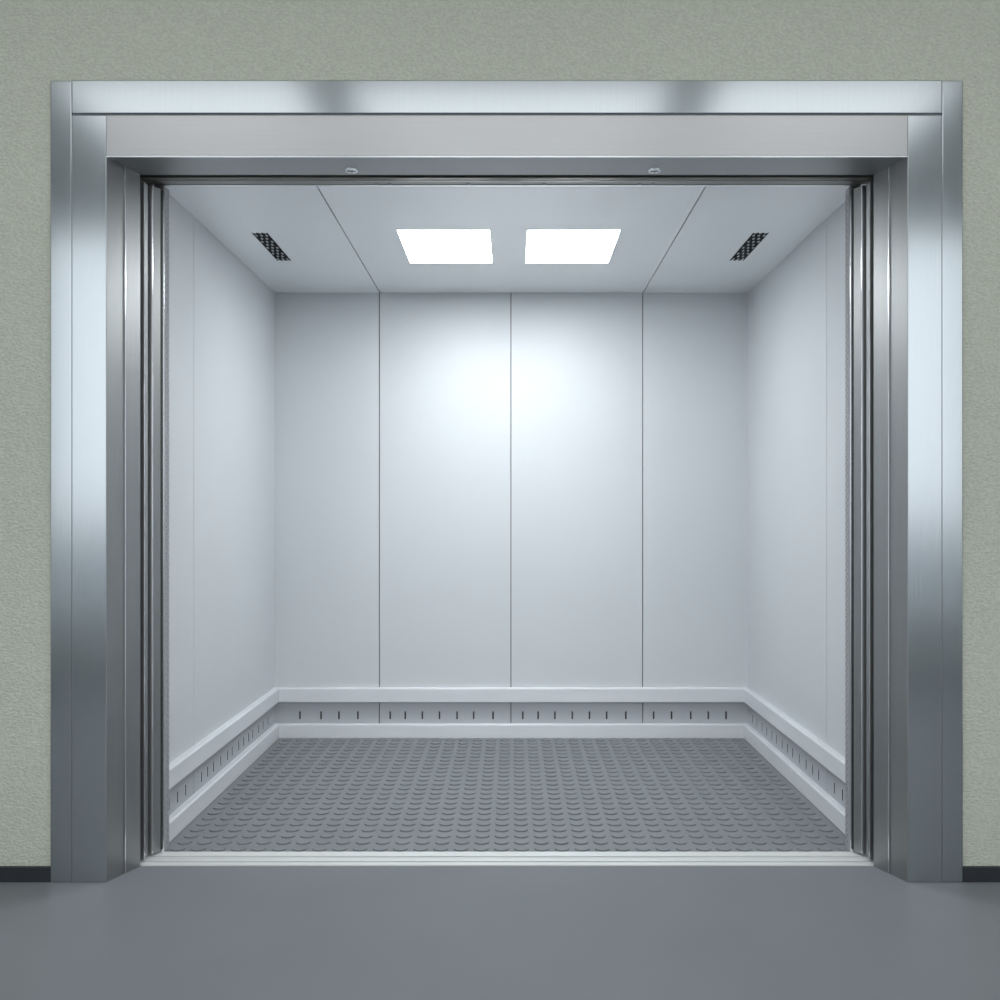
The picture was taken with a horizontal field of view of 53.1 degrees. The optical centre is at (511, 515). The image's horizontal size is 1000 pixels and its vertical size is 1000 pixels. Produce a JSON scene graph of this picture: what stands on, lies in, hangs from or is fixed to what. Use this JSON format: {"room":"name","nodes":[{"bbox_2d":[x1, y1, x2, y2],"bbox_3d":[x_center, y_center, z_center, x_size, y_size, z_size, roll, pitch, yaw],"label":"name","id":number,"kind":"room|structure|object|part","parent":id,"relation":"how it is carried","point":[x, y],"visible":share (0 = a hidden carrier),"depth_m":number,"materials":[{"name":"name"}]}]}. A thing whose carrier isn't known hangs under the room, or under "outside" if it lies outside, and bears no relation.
{"room":"elevator lobby","nodes":[
{"label":"elevator lobby","id":0,"kind":"room"},
{"bbox_2d":[154,186,164,851],"bbox_3d":[-1.318,0.010,3.735,0.054,2.472,0.046,0,0,0],"label":"door leaf","id":1,"kind":"object","parent":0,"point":[162,188],"visible":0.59,"depth_m":3.71,"materials":[{"name":"silver metal"}]},
{"bbox_2d":[165,187,168,850],"bbox_3d":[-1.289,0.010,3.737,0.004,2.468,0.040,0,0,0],"label":"elevator door","id":2,"kind":"structure","parent":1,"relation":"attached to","point":[166,189],"depth_m":3.73,"materials":[{"name":"grey metal"}]},
{"bbox_2d":[147,184,274,814],"bbox_3d":[-1.367,-0.029,4.707,0.060,2.558,1.890,0,0,0],"label":"wall","id":3,"kind":"structure","parent":0,"point":[222,314],"depth_m":4.51,"materials":[{"name":"grey metal"}]},
{"bbox_2d":[148,185,161,853],"bbox_3d":[-1.925,0.014,3.685,1.251,2.448,0.048,0,0,0],"label":"door leaf","id":4,"kind":"structure","parent":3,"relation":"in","point":[154,193],"depth_m":3.67,"materials":[{"name":"silver metal"}]},
{"bbox_3d":[-1.343,-0.127,3.982,0.012,2.263,0.439,0,0,0],"label":"wall panel","id":5,"kind":"part","parent":3,"relation":"part of","materials":[{"name":"silver metal"}]},
{"bbox_2d":[169,723,278,841],"bbox_3d":[-1.322,1.209,4.715,0.030,0.080,1.848,0,0,0],"label":"rail","id":6,"kind":"object","parent":3,"relation":"attached to","point":[190,809],"visible":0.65,"depth_m":4.47,"materials":[{"name":"silver metal"}]},
{"bbox_2d":[169,687,278,788],"bbox_3d":[-1.322,1.006,4.715,0.030,0.080,1.848,0,0,0],"label":"rail","id":7,"kind":"object","parent":3,"relation":"attached to","point":[195,756],"visible":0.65,"depth_m":4.47,"materials":[{"name":"silver metal"}]},
{"bbox_3d":[-1.343,-0.127,4.923,0.012,2.263,1.435,0,0,0],"label":"wall panel","id":8,"kind":"part","parent":3,"relation":"part of","materials":[{"name":"silver metal"}]},
{"bbox_2d":[0,0,999,865],"bbox_3d":[0.000,-0.700,3.490,8.600,3.900,0.130,0,0,0],"label":"wall","id":9,"kind":"structure","parent":0,"point":[42,42],"depth_m":3.42,"materials":[{"name":"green paint"}]},
{"bbox_2d":[0,866,50,881],"bbox_3d":[-2.938,1.224,3.418,2.724,0.052,0.014,0,0,0],"label":"baseboard","id":10,"kind":"structure","parent":9,"relation":"attached to","point":[7,873],"depth_m":3.41,"materials":[{"name":"black plastic"}]},
{"bbox_2d":[140,182,147,858],"bbox_3d":[-1.938,0.017,3.624,1.224,2.443,0.042,0,0,0],"label":"door leaf","id":11,"kind":"structure","parent":9,"relation":"in","point":[143,186],"depth_m":3.60,"materials":[{"name":"silver metal"}]},
{"bbox_2d":[51,80,962,882],"bbox_3d":[-0.018,-0.117,3.488,3.112,2.735,0.164,0,0,0],"label":"door frame","id":12,"kind":"structure","parent":9,"relation":"attached to","point":[106,134],"depth_m":3.41,"materials":[{"name":"silver metal"}]},
{"bbox_3d":[-1.442,-0.058,3.417,0.116,2.616,0.014,0,0,0],"label":"casing","id":13,"kind":"part","parent":12,"relation":"part of","materials":[{"name":"silver metal"}]},
{"bbox_3d":[-1.385,0.011,3.458,0.032,2.477,0.088,0,0,18],"label":"reveal panel","id":14,"kind":"part","parent":12,"relation":"part of","materials":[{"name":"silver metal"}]},
{"bbox_3d":[-1.357,0.012,3.537,0.036,2.477,0.081,0,0,19],"label":"reveal panel","id":15,"kind":"part","parent":12,"relation":"part of","materials":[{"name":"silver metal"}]},
{"bbox_2d":[345,167,357,173],"bbox_3d":[-0.566,-1.218,3.528,0.048,0.007,0.048,0,0,0],"label":"fitting","id":16,"kind":"object","parent":12,"relation":"attached to","point":[350,168],"visible":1,"depth_m":3.52,"materials":[{"name":"silver metal"}]},
{"bbox_3d":[-0.017,-1.242,3.492,2.734,0.049,0.156,0,0,0],"label":"soffit panel","id":17,"kind":"part","parent":12,"relation":"part of","materials":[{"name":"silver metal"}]},
{"bbox_3d":[-0.017,-1.296,3.428,2.733,0.137,0.034,0,0,0],"label":"lintel panel","id":18,"kind":"part","parent":12,"relation":"part of","materials":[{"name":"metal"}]},
{"bbox_3d":[-0.017,-1.428,3.415,2.966,0.114,0.018,0,0,0],"label":"header casing","id":19,"kind":"part","parent":12,"relation":"part of","materials":[{"name":"silver metal"}]},
{"bbox_2d":[648,167,660,173],"bbox_3d":[0.502,-1.218,3.528,0.048,0.007,0.048,0,0,0],"label":"fitting","id":20,"kind":"object","parent":12,"relation":"attached to","point":[655,168],"visible":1,"depth_m":3.52,"materials":[{"name":"silver metal"}]},
{"bbox_3d":[1.321,0.012,3.537,0.036,2.477,0.081,0,0,-19],"label":"reveal panel","id":21,"kind":"part","parent":12,"relation":"part of","materials":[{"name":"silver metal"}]},
{"bbox_3d":[1.350,0.011,3.458,0.032,2.477,0.088,0,0,-18],"label":"reveal panel","id":22,"kind":"part","parent":12,"relation":"part of","materials":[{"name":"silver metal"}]},
{"bbox_3d":[1.408,-0.058,3.417,0.115,2.616,0.014,0,0,0],"label":"casing","id":23,"kind":"part","parent":12,"relation":"part of","materials":[{"name":"silver metal"}]},
{"bbox_2d":[140,858,873,865],"bbox_3d":[-0.020,1.263,3.606,5.060,0.034,0.068,0,0,0],"label":"sill","id":24,"kind":"structure","parent":9,"relation":"attached to","point":[147,861],"depth_m":3.60,"materials":[{"name":"metal"}]},
{"bbox_2d":[866,182,873,858],"bbox_3d":[1.902,0.017,3.624,1.224,2.443,0.042,0,0,0],"label":"door leaf","id":25,"kind":"structure","parent":9,"relation":"in","point":[870,186],"depth_m":3.60,"materials":[{"name":"silver metal"}]},
{"bbox_2d":[963,866,999,881],"bbox_3d":[2.920,1.224,3.418,2.761,0.052,0.014,0,0,0],"label":"baseboard","id":26,"kind":"structure","parent":9,"relation":"attached to","point":[970,873],"depth_m":3.41,"materials":[{"name":"black plastic"}]},
{"bbox_2d":[0,866,999,999],"bbox_3d":[0.000,1.310,1.075,8.600,0.120,4.991,0,0,0],"label":"floor","id":27,"kind":"structure","parent":0,"point":[146,932],"depth_m":3.00,"materials":[{"name":"grey concrete"}]},
{"bbox_2d":[164,738,849,851],"bbox_3d":[-0.003,1.262,4.678,2.668,0.036,1.924,0,0,0],"label":"floor","id":28,"kind":"structure","parent":0,"point":[301,794],"depth_m":4.41,"materials":[{"name":"grey metal"}]},
{"bbox_2d":[146,852,867,857],"bbox_3d":[-0.020,1.263,3.678,5.060,0.034,0.070,0,0,0],"label":"sill","id":29,"kind":"structure","parent":28,"relation":"attached to","point":[157,854],"depth_m":3.68,"materials":[{"name":"metal"}]},
{"bbox_2d":[850,186,859,851],"bbox_3d":[1.282,0.010,3.735,0.054,2.472,0.046,0,0,0],"label":"post","id":30,"kind":"object","parent":28,"relation":"on","point":[851,187],"visible":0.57,"depth_m":3.71,"materials":[{"name":"silver metal"}]},
{"bbox_2d":[845,187,849,850],"bbox_3d":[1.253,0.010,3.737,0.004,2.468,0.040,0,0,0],"label":"door leaf","id":31,"kind":"object","parent":30,"relation":"attached to","point":[847,191],"visible":1,"depth_m":3.73,"materials":[{"name":"grey metal"}]},
{"bbox_2d":[275,293,747,722],"bbox_3d":[-0.003,-0.029,5.670,2.768,2.558,0.060,0,0,0],"label":"wall","id":32,"kind":"structure","parent":0,"point":[472,489],"depth_m":5.64,"materials":[{"name":"grey metal"}]},
{"bbox_3d":[-1.044,-0.127,5.646,0.586,2.263,0.012,0,0,0],"label":"wall panel","id":33,"kind":"part","parent":32,"relation":"part of","materials":[{"name":"silver metal"}]},
{"bbox_3d":[-0.377,-0.127,5.646,0.737,2.263,0.012,0,0,0],"label":"wall panel","id":34,"kind":"part","parent":32,"relation":"part of","materials":[{"name":"silver metal"}]},
{"bbox_2d":[276,723,746,738],"bbox_3d":[-0.003,1.209,5.625,2.666,0.080,0.030,0,0,0],"label":"baseboard","id":35,"kind":"structure","parent":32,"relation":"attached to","point":[286,730],"depth_m":5.61,"materials":[{"name":"silver metal"}]},
{"bbox_2d":[276,687,746,701],"bbox_3d":[-0.003,1.006,5.625,2.666,0.080,0.030,0,0,0],"label":"rail","id":36,"kind":"object","parent":32,"relation":"attached to","point":[286,694],"visible":0.9,"depth_m":5.61,"materials":[{"name":"silver metal"}]},
{"bbox_3d":[0.365,-0.127,5.646,0.738,2.263,0.012,0,0,0],"label":"wall panel","id":37,"kind":"part","parent":32,"relation":"part of","materials":[{"name":"silver metal"}]},
{"bbox_3d":[1.035,-0.127,5.646,0.591,2.263,0.012,0,0,0],"label":"wall panel","id":38,"kind":"part","parent":32,"relation":"part of","materials":[{"name":"silver metal"}]},
{"bbox_2d":[165,184,862,292],"bbox_3d":[-0.003,-1.283,4.711,2.788,0.050,1.978,0,0,0],"label":"ceiling","id":39,"kind":"structure","parent":0,"point":[335,239],"depth_m":4.38,"materials":[{"name":"grey metal"}]},
{"bbox_2d":[252,233,290,260],"bbox_3d":[-1.121,-1.256,4.681,0.068,0.003,0.489,0,0,0],"label":"ceiling vent","id":40,"kind":"object","parent":39,"relation":"in","point":[266,240],"visible":1,"depth_m":4.66,"materials":[{"name":"black metal"}]},
{"bbox_3d":[-1.042,-1.267,4.682,0.590,0.018,1.916,0,0,0],"label":"panel","id":41,"kind":"part","parent":39,"relation":"part of","materials":[{"name":"white metal"}]},
{"bbox_2d":[396,229,492,262],"bbox_3d":[-0.301,-1.256,4.676,0.416,0.003,0.578,0,0,0],"label":"recessed light","id":42,"kind":"object","parent":39,"relation":"in","point":[419,245],"visible":1,"depth_m":4.64,"materials":[{"name":"white plastic"}]},
{"bbox_2d":[140,175,873,185],"bbox_3d":[-0.020,-1.263,3.661,4.960,0.094,0.122,0,0,0],"label":"door track cover","id":43,"kind":"object","parent":39,"relation":"attached to","point":[157,180],"visible":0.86,"depth_m":3.64,"materials":[{"name":"metal"}]},
{"bbox_3d":[-0.003,-1.267,4.682,1.478,0.018,1.916,0,0,0],"label":"panel","id":44,"kind":"part","parent":39,"relation":"part of","materials":[{"name":"white metal"}]},
{"bbox_2d":[525,229,621,262],"bbox_3d":[0.272,-1.256,4.676,0.419,0.003,0.578,0,0,0],"label":"recessed light","id":45,"kind":"object","parent":39,"relation":"in","point":[542,245],"visible":1,"depth_m":4.64,"materials":[{"name":"white plastic"}]},
{"bbox_2d":[730,233,767,260],"bbox_3d":[1.105,-1.256,4.681,0.069,0.003,0.489,0,0,0],"label":"ceiling vent","id":46,"kind":"object","parent":39,"relation":"in","point":[753,240],"visible":1,"depth_m":4.66,"materials":[{"name":"black metal"}]},
{"bbox_3d":[1.036,-1.267,4.682,0.589,0.018,1.916,0,0,0],"label":"panel","id":47,"kind":"part","parent":39,"relation":"part of","materials":[{"name":"white metal"}]},
{"bbox_2d":[748,184,866,807],"bbox_3d":[1.361,-0.029,4.707,0.060,2.558,1.890,0,0,0],"label":"wall","id":48,"kind":"structure","parent":0,"point":[796,312],"depth_m":4.61,"materials":[{"name":"grey metal"}]},
{"bbox_3d":[1.337,-0.127,4.936,0.012,2.263,1.408,0,0,0],"label":"wall panel","id":49,"kind":"part","parent":48,"relation":"part of","materials":[{"name":"silver metal"}]},
{"bbox_2d":[744,723,844,833],"bbox_3d":[1.316,1.209,4.715,0.030,0.080,1.848,0,0,0],"label":"rail","id":50,"kind":"object","parent":48,"relation":"attached to","point":[835,812],"visible":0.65,"depth_m":4.54,"materials":[{"name":"silver metal"}]},
{"bbox_2d":[744,687,844,782],"bbox_3d":[1.316,1.006,4.715,0.030,0.080,1.848,0,0,0],"label":"rail","id":51,"kind":"object","parent":48,"relation":"attached to","point":[824,754],"visible":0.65,"depth_m":4.54,"materials":[{"name":"silver metal"}]},
{"bbox_3d":[1.337,-0.127,3.995,0.012,2.263,0.466,0,0,0],"label":"wall panel","id":52,"kind":"part","parent":48,"relation":"part of","materials":[{"name":"silver metal"}]},
{"bbox_2d":[853,185,865,853],"bbox_3d":[1.889,0.014,3.685,1.251,2.448,0.048,0,0,0],"label":"door leaf","id":53,"kind":"structure","parent":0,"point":[859,193],"depth_m":3.67,"materials":[{"name":"silver metal"}]}
]}

